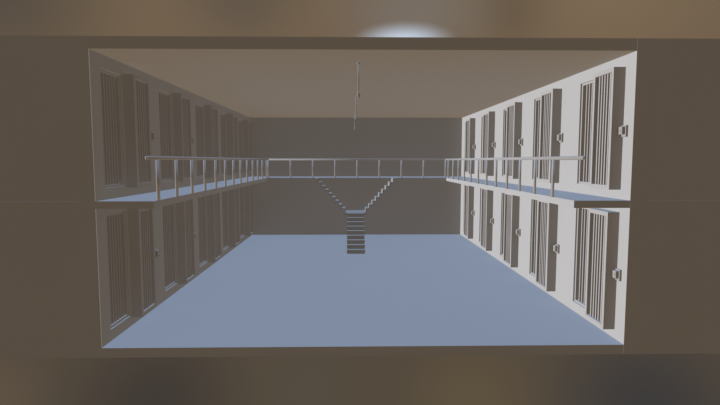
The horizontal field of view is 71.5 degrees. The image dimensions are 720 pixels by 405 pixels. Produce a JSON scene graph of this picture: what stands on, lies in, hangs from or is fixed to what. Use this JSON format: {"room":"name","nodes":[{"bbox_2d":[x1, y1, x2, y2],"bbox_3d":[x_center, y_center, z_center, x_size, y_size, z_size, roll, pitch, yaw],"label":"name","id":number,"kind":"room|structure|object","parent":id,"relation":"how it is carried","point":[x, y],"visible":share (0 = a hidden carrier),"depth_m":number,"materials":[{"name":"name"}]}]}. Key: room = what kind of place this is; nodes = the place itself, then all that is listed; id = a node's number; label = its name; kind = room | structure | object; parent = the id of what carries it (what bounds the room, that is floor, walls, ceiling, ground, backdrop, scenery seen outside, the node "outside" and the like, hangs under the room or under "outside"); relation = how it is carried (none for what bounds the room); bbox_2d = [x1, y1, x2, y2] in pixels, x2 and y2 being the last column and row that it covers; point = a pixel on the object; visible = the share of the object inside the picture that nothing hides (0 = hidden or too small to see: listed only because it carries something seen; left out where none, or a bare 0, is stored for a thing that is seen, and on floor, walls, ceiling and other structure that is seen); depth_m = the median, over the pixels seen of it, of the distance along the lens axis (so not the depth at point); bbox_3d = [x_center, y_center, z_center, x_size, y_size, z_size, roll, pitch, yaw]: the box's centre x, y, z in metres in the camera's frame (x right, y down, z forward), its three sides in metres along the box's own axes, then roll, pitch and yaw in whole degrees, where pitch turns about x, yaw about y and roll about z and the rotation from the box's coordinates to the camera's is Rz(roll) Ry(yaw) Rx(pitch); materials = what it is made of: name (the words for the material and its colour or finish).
{"room":"prison interior","nodes":[
{"label":"prison interior","id":0,"kind":"room"},
{"bbox_2d":[80,49,250,347],"bbox_3d":[-5.580,-0.662,17.779,0.300,6.000,15.660,0,5,-1],"label":"wall","id":1,"kind":"structure","parent":0,"point":[97,60],"depth_m":12.75,"materials":[{"name":"paint"}]},
{"bbox_2d":[100,68,122,187],"bbox_3d":[-5.396,-1.561,10.742,0.100,2.460,0.940,0,5,-1],"label":"bars","id":2,"kind":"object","parent":1,"relation":"in","point":[109,82],"depth_m":10.84,"materials":[{"name":"metal"}]},
{"bbox_2d":[106,211,128,327],"bbox_3d":[-5.396,1.443,10.994,0.100,2.460,0.940,0,5,-1],"label":"bars","id":3,"kind":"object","parent":1,"relation":"in","point":[115,222],"depth_m":11.09,"materials":[{"name":"metal"}]},
{"bbox_2d":[122,74,152,187],"bbox_3d":[-5.198,-1.643,11.712,0.250,2.540,0.880,0,5,-1],"label":"door","id":4,"kind":"structure","parent":1,"relation":"in","point":[136,94],"depth_m":11.39,"materials":[{"name":"metal"}]},
{"bbox_2d":[127,209,156,316],"bbox_3d":[-5.198,1.362,11.964,0.250,2.540,0.880,0,5,-1],"label":"door","id":5,"kind":"structure","parent":1,"relation":"in","point":[141,238],"depth_m":11.69,"materials":[{"name":"metal"}]},
{"bbox_2d":[151,132,155,140],"bbox_3d":[-5.274,-1.677,12.722,0.135,0.240,0.180,0,5,-1],"label":"door lock","id":6,"kind":"object","parent":1,"relation":"attached to","point":[153,135],"visible":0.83,"depth_m":12.67,"materials":[{"name":"white metal"}]},
{"bbox_2d":[155,249,159,257],"bbox_3d":[-5.274,1.327,12.974,0.135,0.240,0.180,0,5,-1],"label":"door lock","id":7,"kind":"object","parent":1,"relation":"attached to","point":[157,252],"visible":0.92,"depth_m":12.93,"materials":[{"name":"white metal"}]},
{"bbox_2d":[159,90,172,181],"bbox_3d":[-5.452,-1.823,13.862,0.100,2.460,0.940,0,5,-1],"label":"bars","id":8,"kind":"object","parent":1,"relation":"in","point":[164,98],"depth_m":13.98,"materials":[{"name":"metal"}]},
{"bbox_2d":[163,204,175,289],"bbox_3d":[-5.452,1.181,14.115,0.100,2.460,0.940,0,5,-1],"label":"bars","id":9,"kind":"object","parent":1,"relation":"in","point":[168,212],"depth_m":14.26,"materials":[{"name":"metal"}]},
{"bbox_2d":[172,93,191,181],"bbox_3d":[-5.254,-1.905,14.833,0.250,2.540,0.880,0,5,-1],"label":"door","id":10,"kind":"structure","parent":1,"relation":"in","point":[181,103],"depth_m":14.49,"materials":[{"name":"metal"}]},
{"bbox_2d":[175,199,195,283],"bbox_3d":[-5.254,1.100,15.085,0.250,2.540,0.880,0,5,-1],"label":"door","id":11,"kind":"structure","parent":1,"relation":"in","point":[185,236],"depth_m":14.75,"materials":[{"name":"metal"}]},
{"bbox_2d":[195,103,203,177],"bbox_3d":[-5.508,-2.085,16.983,0.100,2.460,0.940,0,5,-1],"label":"bars","id":12,"kind":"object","parent":1,"relation":"in","point":[198,108],"depth_m":17.12,"materials":[{"name":"metal"}]},
{"bbox_2d":[198,196,205,265],"bbox_3d":[-5.508,0.919,17.235,0.100,2.460,0.940,0,5,-1],"label":"bars","id":13,"kind":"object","parent":1,"relation":"in","point":[201,201],"depth_m":17.43,"materials":[{"name":"metal"}]},
{"bbox_2d":[204,105,219,177],"bbox_3d":[-5.311,-2.167,17.953,0.250,2.540,0.880,0,5,-1],"label":"door","id":14,"kind":"structure","parent":1,"relation":"in","point":[210,111],"depth_m":17.58,"materials":[{"name":"metal"}]},
{"bbox_2d":[206,193,221,261],"bbox_3d":[-5.311,0.838,18.205,0.250,2.540,0.880,0,5,-1],"label":"door","id":15,"kind":"structure","parent":1,"relation":"in","point":[213,201],"depth_m":17.85,"materials":[{"name":"metal"}]},
{"bbox_2d":[220,113,225,174],"bbox_3d":[-5.564,-2.347,20.103,0.100,2.460,0.940,0,5,-1],"label":"bars","id":16,"kind":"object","parent":1,"relation":"in","point":[222,116],"depth_m":20.23,"materials":[{"name":"metal"}]},
{"bbox_2d":[222,191,227,249],"bbox_3d":[-5.564,0.657,20.356,0.100,2.460,0.940,0,5,-1],"label":"bars","id":17,"kind":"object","parent":1,"relation":"in","point":[224,194],"depth_m":20.55,"materials":[{"name":"metal"}]},
{"bbox_2d":[226,113,238,174],"bbox_3d":[-5.367,-2.429,21.074,0.250,2.540,0.880,0,5,-1],"label":"door","id":18,"kind":"structure","parent":1,"relation":"in","point":[232,123],"depth_m":20.69,"materials":[{"name":"metal"}]},
{"bbox_2d":[228,188,239,246],"bbox_3d":[-5.367,0.576,21.326,0.250,2.540,0.880,0,5,-1],"label":"door","id":19,"kind":"structure","parent":1,"relation":"in","point":[233,195],"depth_m":20.96,"materials":[{"name":"metal"}]},
{"bbox_2d":[238,119,242,172],"bbox_3d":[-5.621,-2.610,23.224,0.100,2.460,0.940,0,5,-1],"label":"bars","id":20,"kind":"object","parent":1,"relation":"in","point":[239,121],"depth_m":23.46,"materials":[{"name":"metal"}]},
{"bbox_2d":[240,187,243,236],"bbox_3d":[-5.621,0.395,23.476,0.100,2.460,0.940,0,5,-1],"label":"bars","id":21,"kind":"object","parent":1,"relation":"in","point":[241,188],"depth_m":23.70,"materials":[{"name":"metal"}]},
{"bbox_2d":[243,120,251,172],"bbox_3d":[-5.423,-2.691,24.194,0.250,2.540,0.880,0,5,-1],"label":"door","id":22,"kind":"structure","parent":1,"relation":"in","point":[247,124],"depth_m":23.79,"materials":[{"name":"metal"}]},
{"bbox_2d":[244,185,253,235],"bbox_3d":[-5.423,0.314,24.446,0.250,2.540,0.880,0,5,-1],"label":"door","id":23,"kind":"structure","parent":1,"relation":"in","point":[248,190],"depth_m":24.07,"materials":[{"name":"metal"}]},
{"bbox_2d":[95,176,629,208],"bbox_3d":[-0.036,-0.611,17.884,10.790,0.150,15.660,0,5,-1],"label":"walkway","id":24,"kind":"object","parent":1,"relation":"attached to","point":[564,198],"visible":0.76,"depth_m":13.21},
{"bbox_2d":[145,156,584,200],"bbox_3d":[-0.010,-1.038,16.676,8.506,0.903,14.203,0,5,-1],"label":"walkway railing","id":25,"kind":"object","parent":24,"relation":"on","point":[156,158],"visible":1,"depth_m":14.40,"materials":[{"name":"metal"}]},
{"bbox_2d":[250,117,461,234],"bbox_3d":[-0.179,-1.334,25.780,10.790,6.000,0.200,0,5,-1],"label":"wall","id":26,"kind":"structure","parent":0,"point":[279,207],"depth_m":25.68,"materials":[{"name":"paint"}]},
{"bbox_2d":[0,35,719,357],"bbox_3d":[-0.181,-0.036,10.085,44.000,6.440,0.032,0,5,-1],"label":"wall","id":27,"kind":"structure","parent":0,"point":[50,305],"depth_m":10.07,"materials":[{"name":"paint"}]},
{"bbox_2d":[102,234,623,357],"bbox_3d":[-0.038,2.410,18.238,11.490,0.200,15.860,0,5,-1],"label":"floor","id":28,"kind":"structure","parent":0,"point":[408,294],"depth_m":12.81,"materials":[{"name":"concrete"}]},
{"bbox_2d":[314,178,396,253],"bbox_3d":[-0.196,0.471,22.127,3.780,3.015,3.380,0,5,-1],"label":"staircase","id":29,"kind":"structure","parent":28,"relation":"on","point":[355,218],"depth_m":21.90,"materials":[{"name":"metal"}]},
{"bbox_2d":[88,36,637,117],"bbox_3d":[-0.038,-3.788,17.717,11.490,0.240,15.860,0,5,-1],"label":"ceiling","id":30,"kind":"structure","parent":0,"point":[256,77],"depth_m":11.98,"materials":[{"name":"paint"}]},
{"bbox_2d":[357,62,359,97],"bbox_3d":[-0.034,-2.727,11.162,0.084,0.777,0.084,0,5,-1],"label":"pendant lamp","id":31,"kind":"object","parent":30,"relation":"hanging from","point":[358,63],"visible":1,"depth_m":11.15,"materials":[{"name":"metal"}]},
{"bbox_2d":[460,51,644,344],"bbox_3d":[5.508,-0.679,17.978,0.300,6.000,15.660,0,5,-1],"label":"wall","id":32,"kind":"structure","parent":0,"point":[571,86],"depth_m":13.30,"materials":[{"name":"paint"}]},
{"bbox_2d":[464,185,473,238],"bbox_3d":[5.134,0.385,23.594,0.250,2.540,0.870,0,5,-1],"label":"door","id":33,"kind":"structure","parent":32,"relation":"in","point":[468,190],"depth_m":23.24,"materials":[{"name":"metal"}]},
{"bbox_2d":[465,118,474,173],"bbox_3d":[5.134,-2.619,23.342,0.250,2.540,0.870,0,5,-1],"label":"door","id":34,"kind":"structure","parent":32,"relation":"in","point":[470,123],"depth_m":22.97,"materials":[{"name":"metal"}]},
{"bbox_2d":[480,189,492,250],"bbox_3d":[5.190,0.647,20.474,0.250,2.540,0.870,0,5,-1],"label":"door","id":35,"kind":"structure","parent":32,"relation":"in","point":[486,195],"depth_m":20.12,"materials":[{"name":"metal"}]},
{"bbox_2d":[482,111,494,175],"bbox_3d":[5.190,-2.357,20.221,0.250,2.540,0.870,0,5,-1],"label":"door","id":36,"kind":"structure","parent":32,"relation":"in","point":[488,117],"depth_m":19.87,"materials":[{"name":"metal"}]},
{"bbox_2d":[501,193,504,255],"bbox_3d":[5.442,0.819,18.428,0.100,2.460,1.060,0,5,-1],"label":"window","id":37,"kind":"structure","parent":32,"relation":"in","point":[503,193],"depth_m":18.91,"materials":[{"name":"metal"}]},
{"bbox_2d":[503,109,506,175],"bbox_3d":[5.442,-2.186,18.176,0.100,2.460,1.060,0,5,-1],"label":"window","id":38,"kind":"structure","parent":32,"relation":"in","point":[505,109],"depth_m":18.65,"materials":[{"name":"metal"}]},
{"bbox_2d":[503,193,519,266],"bbox_3d":[5.246,0.909,17.353,0.250,2.540,0.870,0,5,-1],"label":"door","id":39,"kind":"structure","parent":32,"relation":"in","point":[511,202],"depth_m":17.02,"materials":[{"name":"metal"}]},
{"bbox_2d":[505,102,521,178],"bbox_3d":[5.246,-2.095,17.101,0.250,2.540,0.870,0,5,-1],"label":"door","id":40,"kind":"structure","parent":32,"relation":"in","point":[514,110],"depth_m":16.76,"materials":[{"name":"metal"}]},
{"bbox_2d":[516,228,520,235],"bbox_3d":[5.314,1.004,16.820,0.135,0.240,0.170,0,5,-1],"label":"door lock","id":41,"kind":"object","parent":32,"relation":"attached to","point":[518,231],"visible":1,"depth_m":16.75,"materials":[{"name":"white metal"}]},
{"bbox_2d":[518,138,522,145],"bbox_3d":[5.314,-2.000,16.568,0.135,0.240,0.170,0,5,-1],"label":"door lock","id":42,"kind":"object","parent":32,"relation":"attached to","point":[520,141],"visible":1,"depth_m":16.50,"materials":[{"name":"white metal"}]},
{"bbox_2d":[531,199,536,275],"bbox_3d":[5.498,1.081,15.307,0.100,2.460,1.060,0,5,-1],"label":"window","id":43,"kind":"structure","parent":32,"relation":"in","point":[534,210],"depth_m":15.74,"materials":[{"name":"metal"}]},
{"bbox_2d":[533,98,540,178],"bbox_3d":[5.498,-1.923,15.055,0.100,2.460,1.060,0,5,-1],"label":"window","id":44,"kind":"structure","parent":32,"relation":"in","point":[537,106],"depth_m":15.46,"materials":[{"name":"metal"}]},
{"bbox_2d":[535,200,557,290],"bbox_3d":[5.303,1.171,14.232,0.250,2.540,0.870,0,5,-1],"label":"door","id":45,"kind":"structure","parent":32,"relation":"in","point":[547,213],"depth_m":13.97,"materials":[{"name":"metal"}]},
{"bbox_2d":[538,89,561,182],"bbox_3d":[5.303,-1.833,13.980,0.250,2.540,0.870,0,5,-1],"label":"door","id":46,"kind":"structure","parent":32,"relation":"in","point":[551,100],"depth_m":13.77,"materials":[{"name":"metal"}]},
{"bbox_2d":[553,244,559,253],"bbox_3d":[5.370,1.266,13.700,0.135,0.240,0.170,0,5,-1],"label":"door lock","id":47,"kind":"object","parent":32,"relation":"attached to","point":[556,248],"visible":1,"depth_m":13.64,"materials":[{"name":"white metal"}]},
{"bbox_2d":[557,133,563,141],"bbox_3d":[5.370,-1.738,13.447,0.135,0.240,0.170,0,5,-1],"label":"door lock","id":48,"kind":"object","parent":32,"relation":"attached to","point":[559,136],"visible":1,"depth_m":13.38,"materials":[{"name":"white metal"}]},
{"bbox_2d":[574,208,587,306],"bbox_3d":[5.555,1.343,12.187,0.100,2.460,1.060,0,5,-1],"label":"window","id":49,"kind":"structure","parent":32,"relation":"in","point":[582,217],"depth_m":12.53,"materials":[{"name":"metal"}]},
{"bbox_2d":[579,81,592,183],"bbox_3d":[5.555,-1.661,11.935,0.100,2.460,1.060,0,5,-1],"label":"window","id":50,"kind":"structure","parent":32,"relation":"in","point":[587,88],"depth_m":12.26,"materials":[{"name":"metal"}]},
{"bbox_2d":[584,208,619,328],"bbox_3d":[5.359,1.433,11.112,0.250,2.540,0.870,0,5,-1],"label":"door","id":51,"kind":"structure","parent":32,"relation":"in","point":[603,224],"depth_m":10.92,"materials":[{"name":"metal"}]},
{"bbox_2d":[589,67,625,189],"bbox_3d":[5.359,-1.571,10.860,0.250,2.540,0.870,0,5,-1],"label":"door","id":52,"kind":"structure","parent":32,"relation":"in","point":[608,84],"depth_m":10.66,"materials":[{"name":"metal"}]},
{"bbox_2d":[612,268,621,280],"bbox_3d":[5.426,1.528,10.579,0.135,0.240,0.170,0,5,-1],"label":"door lock","id":53,"kind":"object","parent":32,"relation":"attached to","point":[617,273],"visible":1,"depth_m":10.52,"materials":[{"name":"white metal"}]},
{"bbox_2d":[619,125,627,136],"bbox_3d":[5.426,-1.476,10.327,0.135,0.240,0.170,0,5,-1],"label":"door lock","id":54,"kind":"object","parent":32,"relation":"attached to","point":[623,131],"visible":1,"depth_m":10.26,"materials":[{"name":"white metal"}]}
]}

